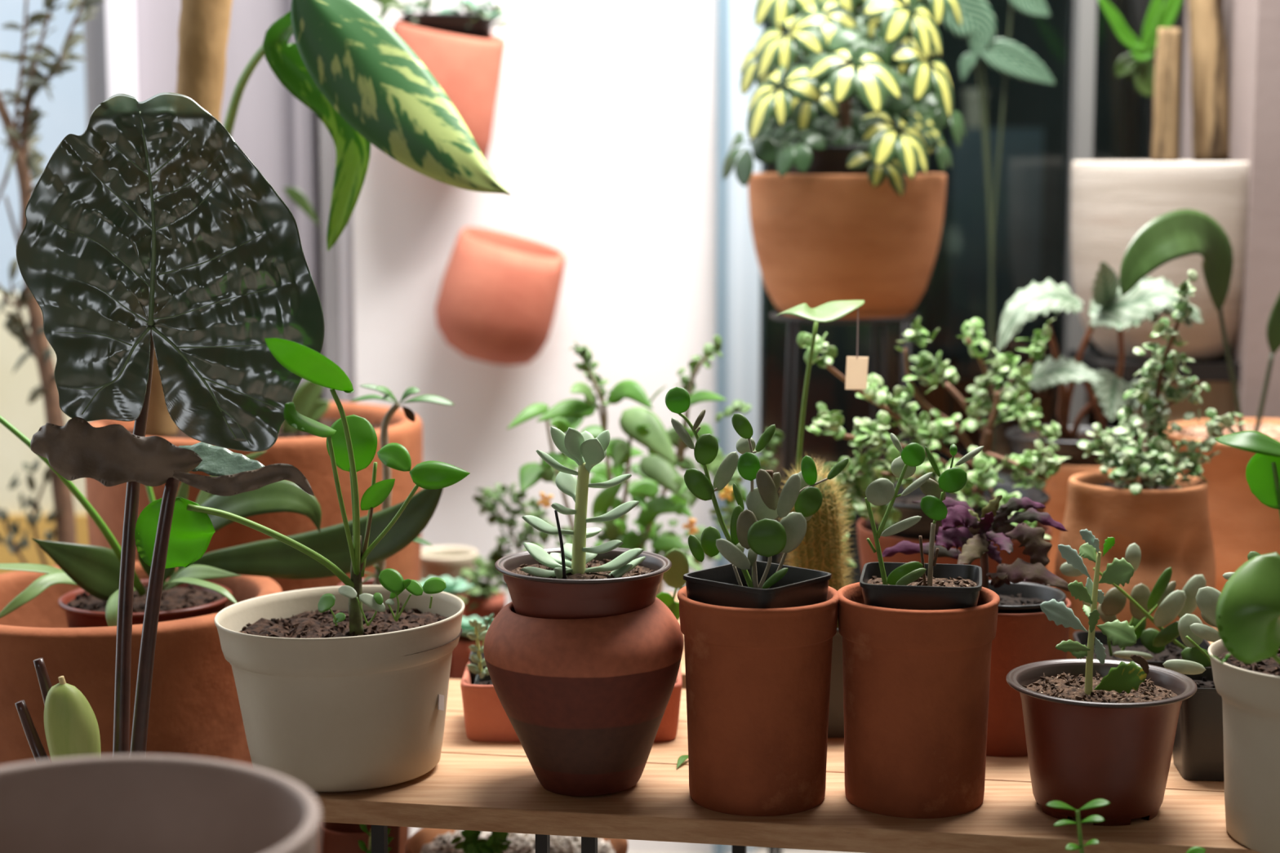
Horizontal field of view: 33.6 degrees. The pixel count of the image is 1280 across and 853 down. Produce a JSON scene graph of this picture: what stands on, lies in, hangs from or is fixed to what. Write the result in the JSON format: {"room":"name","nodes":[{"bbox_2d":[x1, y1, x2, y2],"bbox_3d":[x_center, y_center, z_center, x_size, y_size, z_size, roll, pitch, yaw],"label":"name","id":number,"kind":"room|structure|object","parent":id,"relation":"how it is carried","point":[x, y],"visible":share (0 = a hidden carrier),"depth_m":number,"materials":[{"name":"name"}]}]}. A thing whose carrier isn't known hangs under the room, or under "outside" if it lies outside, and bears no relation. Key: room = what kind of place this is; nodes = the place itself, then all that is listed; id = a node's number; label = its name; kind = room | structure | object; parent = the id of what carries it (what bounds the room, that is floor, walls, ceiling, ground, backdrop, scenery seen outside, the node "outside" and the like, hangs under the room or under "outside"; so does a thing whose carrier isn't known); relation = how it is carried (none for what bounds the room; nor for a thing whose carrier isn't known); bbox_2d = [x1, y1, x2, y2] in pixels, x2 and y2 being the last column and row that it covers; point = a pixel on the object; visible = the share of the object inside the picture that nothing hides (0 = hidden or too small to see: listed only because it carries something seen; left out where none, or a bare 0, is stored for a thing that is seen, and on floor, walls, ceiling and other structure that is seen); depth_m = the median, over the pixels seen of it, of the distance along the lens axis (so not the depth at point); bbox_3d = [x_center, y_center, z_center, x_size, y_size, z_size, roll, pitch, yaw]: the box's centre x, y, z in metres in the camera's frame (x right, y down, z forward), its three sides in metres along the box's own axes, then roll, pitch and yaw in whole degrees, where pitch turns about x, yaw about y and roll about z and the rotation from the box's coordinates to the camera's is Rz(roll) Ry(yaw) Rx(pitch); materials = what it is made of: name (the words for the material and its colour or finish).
{"room":"plant shop","nodes":[
{"label":"plant shop","id":0,"kind":"room"},
{"bbox_2d":[0,0,717,852],"bbox_3d":[-0.747,-0.819,2.939,1.705,2.870,0.140,0,7,0],"label":"wall","id":1,"kind":"structure","parent":0,"point":[603,144],"depth_m":2.94,"materials":[{"name":"white paint"}]},
{"bbox_2d":[0,514,88,573],"bbox_3d":[-1.181,0.363,3.077,0.839,0.490,0.090,0,7,0],"label":"baseboard","id":2,"kind":"structure","parent":1,"relation":"attached to","point":[31,555],"depth_m":3.00,"materials":[{"name":"yellow wood"}]},
{"bbox_2d":[83,0,137,128],"bbox_3d":[-0.737,-0.816,2.914,0.064,2.870,0.090,0,7,0],"label":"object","id":3,"kind":"structure","parent":1,"relation":"attached to","point":[119,14],"depth_m":2.93,"materials":[{"name":"white"}]},
{"bbox_2d":[133,0,324,399],"bbox_3d":[-0.566,-0.822,2.959,0.337,2.870,0.060,0,7,0],"label":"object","id":4,"kind":"structure","parent":1,"relation":"in","point":[264,128],"depth_m":2.97,"materials":[{"name":"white paint"}]},
{"bbox_2d":[293,33,355,403],"bbox_3d":[-0.440,-0.816,2.914,0.080,2.870,0.090,0,7,0],"label":"door frame","id":5,"kind":"structure","parent":1,"relation":"attached to","point":[330,259],"depth_m":2.96,"materials":[{"name":"white paint"}]},
{"bbox_2d":[372,0,511,159],"bbox_3d":[-0.268,-0.461,2.850,0.196,0.254,0.125,0,7,0],"label":"plant","id":6,"kind":"object","parent":1,"relation":"attached to","point":[460,50],"visible":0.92,"depth_m":2.81,"materials":[{"name":"green plant"}]},
{"bbox_2d":[435,226,566,365],"bbox_3d":[-0.189,-0.175,2.887,0.178,0.191,0.125,0,7,0],"label":"wall pot","id":7,"kind":"object","parent":1,"relation":"attached to","point":[497,300],"visible":1,"depth_m":2.84,"materials":[{"name":"ceramic"}]},
{"bbox_2d":[319,822,399,852],"bbox_3d":[-0.271,0.450,2.060,0.078,0.138,0.078,0,7,0],"label":"terracotta pot","id":8,"kind":"object","parent":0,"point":[334,837],"visible":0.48,"depth_m":2.03,"materials":[{"name":"orange ceramic"}]},
{"bbox_2d":[358,824,393,852],"bbox_3d":[-0.241,0.442,1.938,0.070,0.185,0.070,0,7,0],"label":"potted sedum","id":9,"kind":"object","parent":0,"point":[362,844],"visible":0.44,"depth_m":1.92,"materials":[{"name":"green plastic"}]},
{"bbox_2d":[626,847,858,852],"bbox_3d":[0.000,0.848,1.622,6.000,0.100,9.000,0,7,0],"label":"floor","id":10,"kind":"structure","parent":0,"point":[758,850],"depth_m":3.06,"materials":[{"name":"concrete"}]},
{"bbox_2d":[0,0,104,565],"bbox_3d":[-0.724,0.049,2.648,0.230,1.222,0.230,-1,7,-8],"label":"tree","id":11,"kind":"object","parent":10,"relation":"on","point":[37,344],"visible":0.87,"depth_m":2.61,"materials":[{"name":"green plant"}]},
{"bbox_2d":[0,561,282,766],"bbox_3d":[-0.508,0.447,2.059,0.330,0.583,0.329,0,7,0],"label":"terracotta planter","id":12,"kind":"object","parent":10,"relation":"on","point":[195,710],"visible":0.48,"depth_m":1.91,"materials":[{"name":"ceramic"}]},
{"bbox_2d":[0,415,443,627],"bbox_3d":[-0.397,0.106,1.966,0.372,0.266,0.228,3,8,20],"label":"plant","id":13,"kind":"object","parent":12,"relation":"on","point":[95,570],"visible":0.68,"depth_m":2.00,"materials":[{"name":"green plant"}]},
{"bbox_2d":[0,755,320,852],"bbox_3d":[-0.299,0.530,1.178,0.254,0.644,0.254,-1,7,-6],"label":"plant pot","id":14,"kind":"object","parent":10,"relation":"on","point":[108,803],"visible":1,"depth_m":1.25,"materials":[{"name":"grey ceramic"}]},
{"bbox_2d":[14,92,324,760],"bbox_3d":[-0.390,0.258,1.717,0.269,1.046,0.207,0,7,0],"label":"potted plant","id":15,"kind":"object","parent":10,"relation":"on","point":[147,228],"visible":0.93,"depth_m":1.70,"materials":[{"name":"green plant"}]},
{"bbox_2d":[84,0,510,852],"bbox_3d":[-0.417,0.103,2.355,0.374,1.191,0.648,-3,8,-21],"label":"potted plant","id":16,"kind":"object","parent":10,"relation":"on","point":[345,64],"visible":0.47,"depth_m":2.11,"materials":[{"name":"green plant"}]},
{"bbox_2d":[418,575,474,679],"bbox_3d":[-0.216,0.432,2.365,0.070,0.534,0.071,0,7,0],"label":"rosette","id":17,"kind":"object","parent":10,"relation":"on","point":[455,587],"visible":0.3,"depth_m":2.33,"materials":[{"name":"plant"}]},
{"bbox_2d":[448,612,463,679],"bbox_3d":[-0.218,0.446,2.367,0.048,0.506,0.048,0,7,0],"label":"pot","id":18,"kind":"object","parent":17,"relation":"on","point":[451,672],"depth_m":2.33,"materials":[{"name":"ceramic"}]},
{"bbox_2d":[420,546,478,829],"bbox_3d":[-0.236,0.408,2.624,0.078,0.516,0.078,0,7,0],"label":"pot","id":19,"kind":"object","parent":10,"relation":"on","point":[437,562],"visible":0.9,"depth_m":2.56,"materials":[{"name":"beige ceramic"}]},
{"bbox_2d":[452,615,489,679],"bbox_3d":[-0.177,0.456,2.277,0.061,0.509,0.062,0,7,0],"label":"rosette","id":20,"kind":"object","parent":10,"relation":"on","point":[461,653],"visible":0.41,"depth_m":2.23,"materials":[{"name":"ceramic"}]},
{"bbox_2d":[452,635,482,679],"bbox_3d":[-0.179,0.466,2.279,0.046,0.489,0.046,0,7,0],"label":"pot","id":21,"kind":"object","parent":20,"relation":"on","point":[461,653],"depth_m":2.23,"materials":[{"name":"ceramic"}]},
{"bbox_2d":[457,555,508,619],"bbox_3d":[-0.186,0.413,2.564,0.066,0.522,0.076,0,7,0],"label":"potted purslane","id":22,"kind":"object","parent":10,"relation":"on","point":[482,602],"visible":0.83,"depth_m":2.52,"materials":[{"name":"plant"}]},
{"bbox_2d":[457,590,505,619],"bbox_3d":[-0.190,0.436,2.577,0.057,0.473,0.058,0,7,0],"label":"pot","id":23,"kind":"object","parent":22,"relation":"on","point":[482,604],"depth_m":2.52,"materials":[{"name":"ceramic"}]},
{"bbox_2d":[310,679,1259,852],"bbox_3d":[0.197,0.524,1.907,0.980,0.470,0.408,1,7,10],"label":"wooden table","id":24,"kind":"object","parent":10,"relation":"on","point":[473,785],"visible":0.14,"depth_m":1.73,"materials":[{"name":"brown wood"}]},
{"bbox_2d":[134,337,470,792],"bbox_3d":[-0.273,0.105,1.791,0.215,0.390,0.268,6,9,38],"label":"potted pilea","id":25,"kind":"object","parent":24,"relation":"on","point":[344,688],"visible":1,"depth_m":1.76,"materials":[{"name":"beige ceramic"}]},
{"bbox_2d":[213,585,464,792],"bbox_3d":[-0.257,0.225,1.829,0.213,0.142,0.213,0,7,0],"label":"pot","id":26,"kind":"object","parent":25,"relation":"on","point":[346,694],"depth_m":1.76,"materials":[{"name":"beige plastic"}]},
{"bbox_2d":[337,384,454,586],"bbox_3d":[-0.249,0.111,2.071,0.118,0.307,0.077,3,8,21],"label":"potted plant","id":27,"kind":"object","parent":24,"relation":"on","point":[373,580],"visible":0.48,"depth_m":2.06,"materials":[{"name":"green plant"}]},
{"bbox_2d":[404,827,628,852],"bbox_3d":[-0.121,0.441,2.099,0.220,0.146,0.220,0,7,0],"label":"bowl","id":28,"kind":"object","parent":24,"relation":"on","point":[424,840],"visible":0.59,"depth_m":2.11,"materials":[{"name":"beige ceramic"}]},
{"bbox_2d":[460,661,682,742],"bbox_3d":[-0.062,0.253,1.964,0.201,0.053,0.104,0,7,0],"label":"planter","id":29,"kind":"object","parent":24,"relation":"on","point":[486,719],"visible":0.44,"depth_m":1.92,"materials":[{"name":"ceramic"}]},
{"bbox_2d":[466,618,493,684],"bbox_3d":[-0.128,0.217,1.937,0.060,0.087,0.053,0,7,0],"label":"succulent","id":30,"kind":"object","parent":29,"relation":"on","point":[483,677],"visible":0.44,"depth_m":1.93,"materials":[{"name":"green plant"}]},
{"bbox_2d":[469,613,493,684],"bbox_3d":[-0.132,0.213,1.989,0.053,0.080,0.053,0,7,0],"label":"succulent","id":31,"kind":"object","parent":29,"relation":"on","point":[487,621],"visible":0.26,"depth_m":1.98,"materials":[{"name":"green plant"}]},
{"bbox_2d":[656,548,688,683],"bbox_3d":[0.013,0.184,1.940,0.063,0.150,0.053,0,7,0],"label":"succulent pot","id":32,"kind":"object","parent":29,"relation":"on","point":[673,577],"visible":0.2,"depth_m":1.93,"materials":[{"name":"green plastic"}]},
{"bbox_2d":[483,597,683,796],"bbox_3d":[-0.047,0.223,1.782,0.174,0.158,0.174,0,7,0],"label":"plant pot","id":33,"kind":"object","parent":24,"relation":"on","point":[585,701],"visible":0.83,"depth_m":1.72,"materials":[{"name":"brown ceramic"}]},
{"bbox_2d":[494,426,671,619],"bbox_3d":[-0.047,0.082,1.764,0.147,0.170,0.147,7,10,43],"label":"potted succulent","id":34,"kind":"object","parent":33,"relation":"in","point":[576,580],"visible":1,"depth_m":1.75,"materials":[{"name":"green plant"}]},
{"bbox_2d":[494,546,671,619],"bbox_3d":[-0.047,0.140,1.772,0.147,0.054,0.147,0,7,0],"label":"nursery pot","id":35,"kind":"object","parent":34,"relation":"on","point":[585,582],"depth_m":1.74,"materials":[{"name":"plastic"}]},
{"bbox_2d":[676,755,688,768],"bbox_3d":[0.036,0.291,1.848,0.007,0.005,0.035,3,8,23],"label":"fallen leaf","id":36,"kind":"object","parent":24,"relation":"on","point":[682,759],"visible":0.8,"depth_m":1.85,"materials":[{"name":"green plant"}]},
{"bbox_2d":[677,586,839,816],"bbox_3d":[0.097,0.221,1.748,0.133,0.172,0.133,0,7,0],"label":"plant pot","id":37,"kind":"object","parent":24,"relation":"on","point":[757,681],"visible":0.84,"depth_m":1.70,"materials":[{"name":"orange ceramic"}]},
{"bbox_2d":[665,386,848,608],"bbox_3d":[0.095,0.072,1.727,0.114,0.210,0.098,6,10,40],"label":"potted succulent","id":38,"kind":"object","parent":37,"relation":"in","point":[745,582],"visible":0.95,"depth_m":1.71,"materials":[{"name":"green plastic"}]},
{"bbox_2d":[683,560,831,608],"bbox_3d":[0.096,0.148,1.738,0.093,0.055,0.093,7,10,42],"label":"nursery pot","id":39,"kind":"object","parent":38,"relation":"on","point":[758,584],"depth_m":1.72,"materials":[{"name":"black plastic"}]},
{"bbox_2d":[777,452,858,738],"bbox_3d":[0.169,0.152,1.950,0.103,0.258,0.103,0,7,0],"label":"potted cactus","id":40,"kind":"object","parent":24,"relation":"on","point":[820,548],"visible":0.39,"depth_m":1.93,"materials":[{"name":"green plant"}]},
{"bbox_2d":[827,628,844,738],"bbox_3d":[0.169,0.228,1.960,0.103,0.104,0.103,0,7,0],"label":"nursery pot","id":41,"kind":"object","parent":40,"relation":"on","point":[836,714],"depth_m":1.92,"materials":[{"name":"grey plastic"}]},
{"bbox_2d":[837,582,999,818],"bbox_3d":[0.226,0.222,1.743,0.133,0.172,0.133,0,7,0],"label":"plant pot","id":42,"kind":"object","parent":24,"relation":"on","point":[916,682],"visible":0.89,"depth_m":1.69,"materials":[{"name":"orange ceramic"}]},
{"bbox_2d":[859,432,983,610],"bbox_3d":[0.230,0.091,1.726,0.097,0.170,0.097,1,7,9],"label":"potted succulent","id":43,"kind":"object","parent":42,"relation":"in","point":[931,585],"visible":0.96,"depth_m":1.71,"materials":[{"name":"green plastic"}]},
{"bbox_2d":[859,562,982,610],"bbox_3d":[0.230,0.148,1.733,0.097,0.055,0.097,1,7,9],"label":"nursery pot","id":44,"kind":"object","parent":43,"relation":"on","point":[930,586],"depth_m":1.70,"materials":[{"name":"black plastic"}]},
{"bbox_2d":[986,597,1071,757],"bbox_3d":[0.326,0.220,1.916,0.122,0.130,0.122,0,7,0],"label":"terracotta pot","id":45,"kind":"object","parent":24,"relation":"on","point":[1020,639],"visible":0.38,"depth_m":1.86,"materials":[{"name":"orange ceramic"}]},
{"bbox_2d":[881,494,1070,613],"bbox_3d":[0.296,0.161,1.897,0.172,0.214,0.136,0,7,0],"label":"plant","id":46,"kind":"object","parent":45,"relation":"in","point":[1016,596],"visible":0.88,"depth_m":1.87,"materials":[{"name":"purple plant"}]},
{"bbox_2d":[1005,528,1197,826],"bbox_3d":[0.372,0.195,1.713,0.151,0.231,0.151,5,9,32],"label":"potted kalanchoe","id":47,"kind":"object","parent":24,"relation":"on","point":[1100,727],"visible":1,"depth_m":1.69,"materials":[{"name":"brown plastic"}]},
{"bbox_2d":[1005,658,1197,826],"bbox_3d":[0.372,0.258,1.721,0.151,0.106,0.151,0,7,0],"label":"nursery pot","id":48,"kind":"object","parent":47,"relation":"on","point":[1095,731],"depth_m":1.68,"materials":[{"name":"plastic"}]},
{"bbox_2d":[1059,542,1211,667],"bbox_3d":[0.451,0.188,1.947,0.157,0.185,0.134,0,7,0],"label":"potted succulent","id":49,"kind":"object","parent":24,"relation":"on","point":[1157,647],"visible":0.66,"depth_m":1.90,"materials":[{"name":"green plant"}]},
{"bbox_2d":[1073,631,1211,667],"bbox_3d":[0.465,0.241,1.957,0.122,0.077,0.122,1,7,5],"label":"nursery pot","id":50,"kind":"object","parent":49,"relation":"on","point":[1156,656],"depth_m":1.97,"materials":[{"name":"black plastic"}]},
{"bbox_2d":[1162,551,1260,781],"bbox_3d":[0.487,0.203,1.815,0.098,0.188,0.080,0,7,0],"label":"potted succulent","id":51,"kind":"object","parent":24,"relation":"on","point":[1197,752],"visible":0.35,"depth_m":1.80,"materials":[{"name":"black plastic"}]},
{"bbox_2d":[1172,666,1224,781],"bbox_3d":[0.494,0.256,1.823,0.079,0.082,0.079,0,7,0],"label":"nursery pot","id":52,"kind":"object","parent":51,"relation":"on","point":[1197,752],"depth_m":1.79,"materials":[{"name":"black plastic"}]},
{"bbox_2d":[1208,430,1279,852],"bbox_3d":[0.513,0.160,1.625,0.193,0.324,0.183,0,7,0],"label":"potted pilea","id":53,"kind":"object","parent":24,"relation":"on","point":[1245,661],"visible":1,"depth_m":1.60,"materials":[{"name":"beige plastic"}]},
{"bbox_2d":[1208,639,1279,852],"bbox_3d":[0.525,0.248,1.643,0.169,0.145,0.169,0,7,0],"label":"pot","id":54,"kind":"object","parent":53,"relation":"on","point":[1250,693],"depth_m":1.61,"materials":[{"name":"beige ceramic"}]},
{"bbox_2d":[768,310,919,852],"bbox_3d":[0.254,0.256,2.682,0.197,0.803,0.198,0,7,0],"label":"plant stand","id":55,"kind":"object","parent":10,"relation":"on","point":[793,322],"visible":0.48,"depth_m":2.58,"materials":[{"name":"black metal"}]},
{"bbox_2d":[747,173,946,318],"bbox_3d":[0.254,-0.220,2.613,0.243,0.181,0.243,0,7,0],"label":"plant pot","id":56,"kind":"object","parent":55,"relation":"on","point":[819,240],"visible":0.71,"depth_m":2.52,"materials":[{"name":"ceramic"}]},
{"bbox_2d":[722,0,966,196],"bbox_3d":[0.247,-0.398,2.548,0.299,0.346,0.319,0,7,0],"label":"plant","id":57,"kind":"object","parent":56,"relation":"on","point":[837,56],"visible":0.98,"depth_m":2.49,"materials":[{"name":"green plant"}]},
{"bbox_2d":[669,593,1217,689],"bbox_3d":[0.450,0.461,2.399,1.200,0.470,0.400,0,7,0],"label":"bench","id":58,"kind":"object","parent":10,"relation":"on","point":[682,660],"visible":0.02,"depth_m":2.23,"materials":[{"name":"brown wood"}]},
{"bbox_2d":[472,483,556,589],"bbox_3d":[-0.139,0.148,2.439,0.105,0.167,0.068,0,7,0],"label":"succulent","id":59,"kind":"object","parent":58,"relation":"on","point":[486,505],"visible":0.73,"depth_m":2.43,"materials":[{"name":"green plant"}]},
{"bbox_2d":[506,334,784,595],"bbox_3d":[0.006,0.066,2.307,0.303,0.336,0.162,0,7,0],"label":"plant","id":60,"kind":"object","parent":58,"relation":"on","point":[642,425],"visible":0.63,"depth_m":2.28,"materials":[{"name":"green plant"}]},
{"bbox_2d":[537,491,553,508],"bbox_3d":[-0.100,0.078,2.237,0.017,0.018,0.003,0,7,0],"label":"flower","id":61,"kind":"object","parent":60,"relation":"on","point":[545,501],"depth_m":2.24,"materials":[{"name":"orange plant"}]},
{"bbox_2d":[656,577,664,595],"bbox_3d":[-0.033,0.194,2.314,0.130,0.080,0.130,0,7,0],"label":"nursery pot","id":62,"kind":"object","parent":60,"relation":"on","point":[660,588],"depth_m":2.29,"materials":[{"name":"beige plastic"}]},
{"bbox_2d":[681,517,697,534],"bbox_3d":[0.053,0.106,2.241,0.018,0.020,0.003,0,7,0],"label":"flower","id":63,"kind":"object","parent":60,"relation":"on","point":[691,522],"depth_m":2.24,"materials":[{"name":"orange plant"}]},
{"bbox_2d":[718,484,733,500],"bbox_3d":[0.091,0.069,2.236,0.018,0.018,0.003,0,7,0],"label":"flower","id":64,"kind":"object","parent":60,"relation":"on","point":[722,495],"depth_m":2.24,"materials":[{"name":"orange plant"}]},
{"bbox_2d":[796,316,1071,567],"bbox_3d":[0.302,0.042,2.198,0.276,0.311,0.249,0,7,0],"label":"jade plant","id":65,"kind":"object","parent":58,"relation":"on","point":[983,485],"visible":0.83,"depth_m":2.16,"materials":[{"name":"green plant"}]},
{"bbox_2d":[861,479,1049,542],"bbox_3d":[0.330,0.131,2.235,0.197,0.125,0.197,0,7,0],"label":"nursery pot","id":66,"kind":"object","parent":65,"relation":"on","point":[903,508],"depth_m":2.15,"materials":[{"name":"black plastic"}]},
{"bbox_2d":[857,518,1051,584],"bbox_3d":[0.330,0.173,2.241,0.202,0.140,0.202,0,7,0],"label":"terracotta pot","id":67,"kind":"object","parent":58,"relation":"on","point":[867,555],"visible":0.22,"depth_m":2.16,"materials":[{"name":"orange ceramic"}]},
{"bbox_2d":[1044,464,1115,587],"bbox_3d":[0.516,0.125,2.456,0.158,0.181,0.158,0,7,0],"label":"terracotta pot","id":68,"kind":"object","parent":58,"relation":"on","point":[1056,486],"visible":0.05,"depth_m":2.39,"materials":[{"name":"orange ceramic"}]},
{"bbox_2d":[996,261,1206,491],"bbox_3d":[0.516,-0.018,2.438,0.233,0.349,0.149,0,7,0],"label":"plant","id":69,"kind":"object","parent":68,"relation":"in","point":[1151,297],"visible":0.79,"depth_m":2.40,"materials":[{"name":"green plant"}]},
{"bbox_2d":[1004,424,1135,491],"bbox_3d":[0.496,0.081,2.451,0.149,0.150,0.149,0,7,0],"label":"nursery pot","id":70,"kind":"object","parent":69,"relation":"on","point":[1021,441],"depth_m":2.41,"materials":[{"name":"black plastic"}]},
{"bbox_2d":[1054,270,1247,658],"bbox_3d":[0.508,0.046,2.165,0.161,0.412,0.159,-7,10,-42],"label":"potted plant","id":71,"kind":"object","parent":58,"relation":"on","point":[1144,501],"visible":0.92,"depth_m":2.13,"materials":[{"name":"green plant"}]},
{"bbox_2d":[1054,470,1216,658],"bbox_3d":[0.508,0.152,2.178,0.161,0.198,0.160,0,7,0],"label":"pot","id":72,"kind":"object","parent":71,"relation":"on","point":[1166,516],"depth_m":2.12,"materials":[{"name":"ceramic"}]},
{"bbox_2d":[1120,208,1279,592],"bbox_3d":[0.676,-0.013,2.408,0.321,0.467,0.243,0,7,0],"label":"plant","id":73,"kind":"object","parent":58,"relation":"on","point":[1240,524],"visible":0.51,"depth_m":2.34,"materials":[{"name":"green plant"}]},
{"bbox_2d":[925,128,1044,483],"bbox_3d":[0.652,-0.045,4.078,0.166,1.043,0.300,0,7,0],"label":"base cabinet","id":74,"kind":"object","parent":10,"relation":"on","point":[958,282],"visible":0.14,"depth_m":3.89,"materials":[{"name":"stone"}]},
{"bbox_2d":[962,88,987,128],"bbox_3d":[0.627,-0.595,3.977,0.047,0.072,0.047,0,7,0],"label":"pot","id":75,"kind":"object","parent":74,"relation":"on","point":[971,98],"visible":0.67,"depth_m":3.96,"materials":[{"name":"beige plastic"}]},
{"bbox_2d":[942,0,1055,482],"bbox_3d":[0.470,0.015,2.881,0.159,1.230,0.072,0,7,0],"label":"plant","id":76,"kind":"object","parent":10,"relation":"on","point":[1006,56],"visible":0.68,"depth_m":2.80,"materials":[{"name":"green plant"}]},
{"bbox_2d":[996,474,1011,482],"bbox_3d":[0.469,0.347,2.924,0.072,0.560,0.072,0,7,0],"label":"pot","id":77,"kind":"object","parent":76,"relation":"on","point":[1006,478],"depth_m":2.90,"materials":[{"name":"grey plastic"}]},
{"bbox_2d":[896,356,1119,471],"bbox_3d":[0.545,0.228,3.296,0.335,0.702,0.320,0,7,0],"label":"shelf","id":78,"kind":"object","parent":10,"relation":"on","point":[1002,444],"visible":0.2,"depth_m":3.15,"materials":[{"name":"brown wood"}]},
{"bbox_2d":[921,382,946,443],"bbox_3d":[0.451,-0.021,3.224,0.045,0.088,0.045,0,7,0],"label":"terracotta pot","id":79,"kind":"object","parent":78,"relation":"on","point":[936,397],"visible":0.48,"depth_m":3.20,"materials":[{"name":"brown ceramic"}]},
{"bbox_2d":[946,378,980,438],"bbox_3d":[0.499,-0.028,3.284,0.053,0.087,0.053,0,7,0],"label":"terracotta pot","id":80,"kind":"object","parent":78,"relation":"on","point":[962,384],"visible":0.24,"depth_m":3.26,"materials":[{"name":"brown ceramic"}]},
{"bbox_2d":[1019,391,1053,425],"bbox_3d":[0.602,-0.014,3.225,0.052,0.075,0.052,0,7,0],"label":"terracotta pot","id":81,"kind":"object","parent":78,"relation":"on","point":[1046,398],"visible":0.33,"depth_m":3.20,"materials":[{"name":"brown ceramic"}]},
{"bbox_2d":[1085,388,1102,425],"bbox_3d":[0.702,-0.023,3.325,0.061,0.067,0.061,0,7,0],"label":"terracotta pot","id":82,"kind":"object","parent":78,"relation":"on","point":[1091,419],"visible":0.06,"depth_m":3.30,"materials":[{"name":"brown ceramic"}]},
{"bbox_2d":[1045,799,1205,852],"bbox_3d":[0.326,0.534,1.581,0.156,0.533,0.156,7,10,45],"label":"sprig","id":83,"kind":"object","parent":10,"relation":"on","point":[1098,802],"visible":1,"depth_m":1.54,"materials":[{"name":"green plant"}]},
{"bbox_2d":[1119,0,1143,428],"bbox_3d":[0.772,-0.865,3.291,0.019,2.870,0.050,0,7,0],"label":"trim","id":84,"kind":"structure","parent":10,"relation":"on","point":[1133,9],"depth_m":3.32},
{"bbox_2d":[1068,349,1240,452],"bbox_3d":[0.680,0.274,2.798,0.210,0.737,0.200,0,7,0],"label":"stool","id":85,"kind":"object","parent":10,"relation":"on","point":[1215,373],"visible":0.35,"depth_m":2.68,"materials":[{"name":"brown wood"}]},
{"bbox_2d":[1071,0,1248,361],"bbox_3d":[0.680,-0.341,2.719,0.251,0.503,0.250,0,7,0],"label":"yucca","id":86,"kind":"object","parent":85,"relation":"on","point":[1112,201],"visible":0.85,"depth_m":2.67,"materials":[{"name":"ceramic"}]},
{"bbox_2d":[1071,160,1248,361],"bbox_3d":[0.680,-0.215,2.735,0.251,0.251,0.250,0,7,0],"label":"pot","id":87,"kind":"object","parent":86,"relation":"on","point":[1112,201],"depth_m":2.64,"materials":[{"name":"ceramic"}]},
{"bbox_2d":[775,300,864,559],"bbox_3d":[0.160,0.077,2.001,0.087,0.392,0.072,4,8,25],"label":"seedling","id":88,"kind":"object","parent":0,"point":[831,311],"visible":0.38,"depth_m":1.97,"materials":[{"name":"green plant"}]},
{"bbox_2d":[844,307,868,389],"bbox_3d":[0.203,-0.073,1.987,0.022,0.077,0.001,0,7,0],"label":"price tag","id":89,"kind":"object","parent":88,"relation":"hanging from","point":[856,370],"visible":1,"depth_m":1.99,"materials":[{"name":"paper"}]},
{"bbox_2d":[760,0,1152,586],"bbox_3d":[1.170,-1.028,4.556,2.460,2.870,0.100,0,7,0],"label":"window","id":90,"kind":"structure","parent":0,"point":[1028,104],"depth_m":4.57,"materials":[{"name":"glass"}]},
{"bbox_2d":[1149,0,1279,418],"bbox_3d":[1.475,-0.802,2.805,1.450,2.870,0.530,0,7,0],"label":"wall","id":91,"kind":"structure","parent":0,"point":[1251,27],"depth_m":2.62,"materials":[{"name":"paint"}]},
{"bbox_3d":[0.090,-0.922,3.738,0.070,2.870,1.550,0,7,0],"label":"wall","id":92,"kind":"structure","parent":0,"visible":0},
{"bbox_2d":[713,0,728,852],"bbox_3d":[0.113,-0.815,2.905,0.015,2.870,0.130,0,7,0],"label":"window","id":93,"kind":"structure","parent":92,"relation":"in","point":[722,11],"depth_m":2.91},
{"bbox_2d":[724,0,762,852],"bbox_3d":[0.143,-0.816,2.914,0.047,2.870,0.110,0,7,0],"label":"trim","id":94,"kind":"structure","parent":92,"relation":"attached to","point":[743,267],"depth_m":2.94,"materials":[{"name":"paint"}]},
{"bbox_2d":[755,0,1097,848],"bbox_3d":[0.393,-0.812,2.885,0.453,2.870,0.070,0,7,0],"label":"window","id":95,"kind":"structure","parent":92,"relation":"in","point":[1073,2],"depth_m":2.92,"materials":[{"name":"clear glass"}]},
{"label":"outside","id":96,"kind":"structure","parent":0,"visible":0},
{"bbox_2d":[0,0,764,560],"bbox_3d":[-2.131,-0.475,4.174,4.739,1.870,0.100,0,7,0],"label":"wall","id":97,"kind":"structure","parent":96,"point":[67,112],"depth_m":4.10,"materials":[{"name":"white paint"}]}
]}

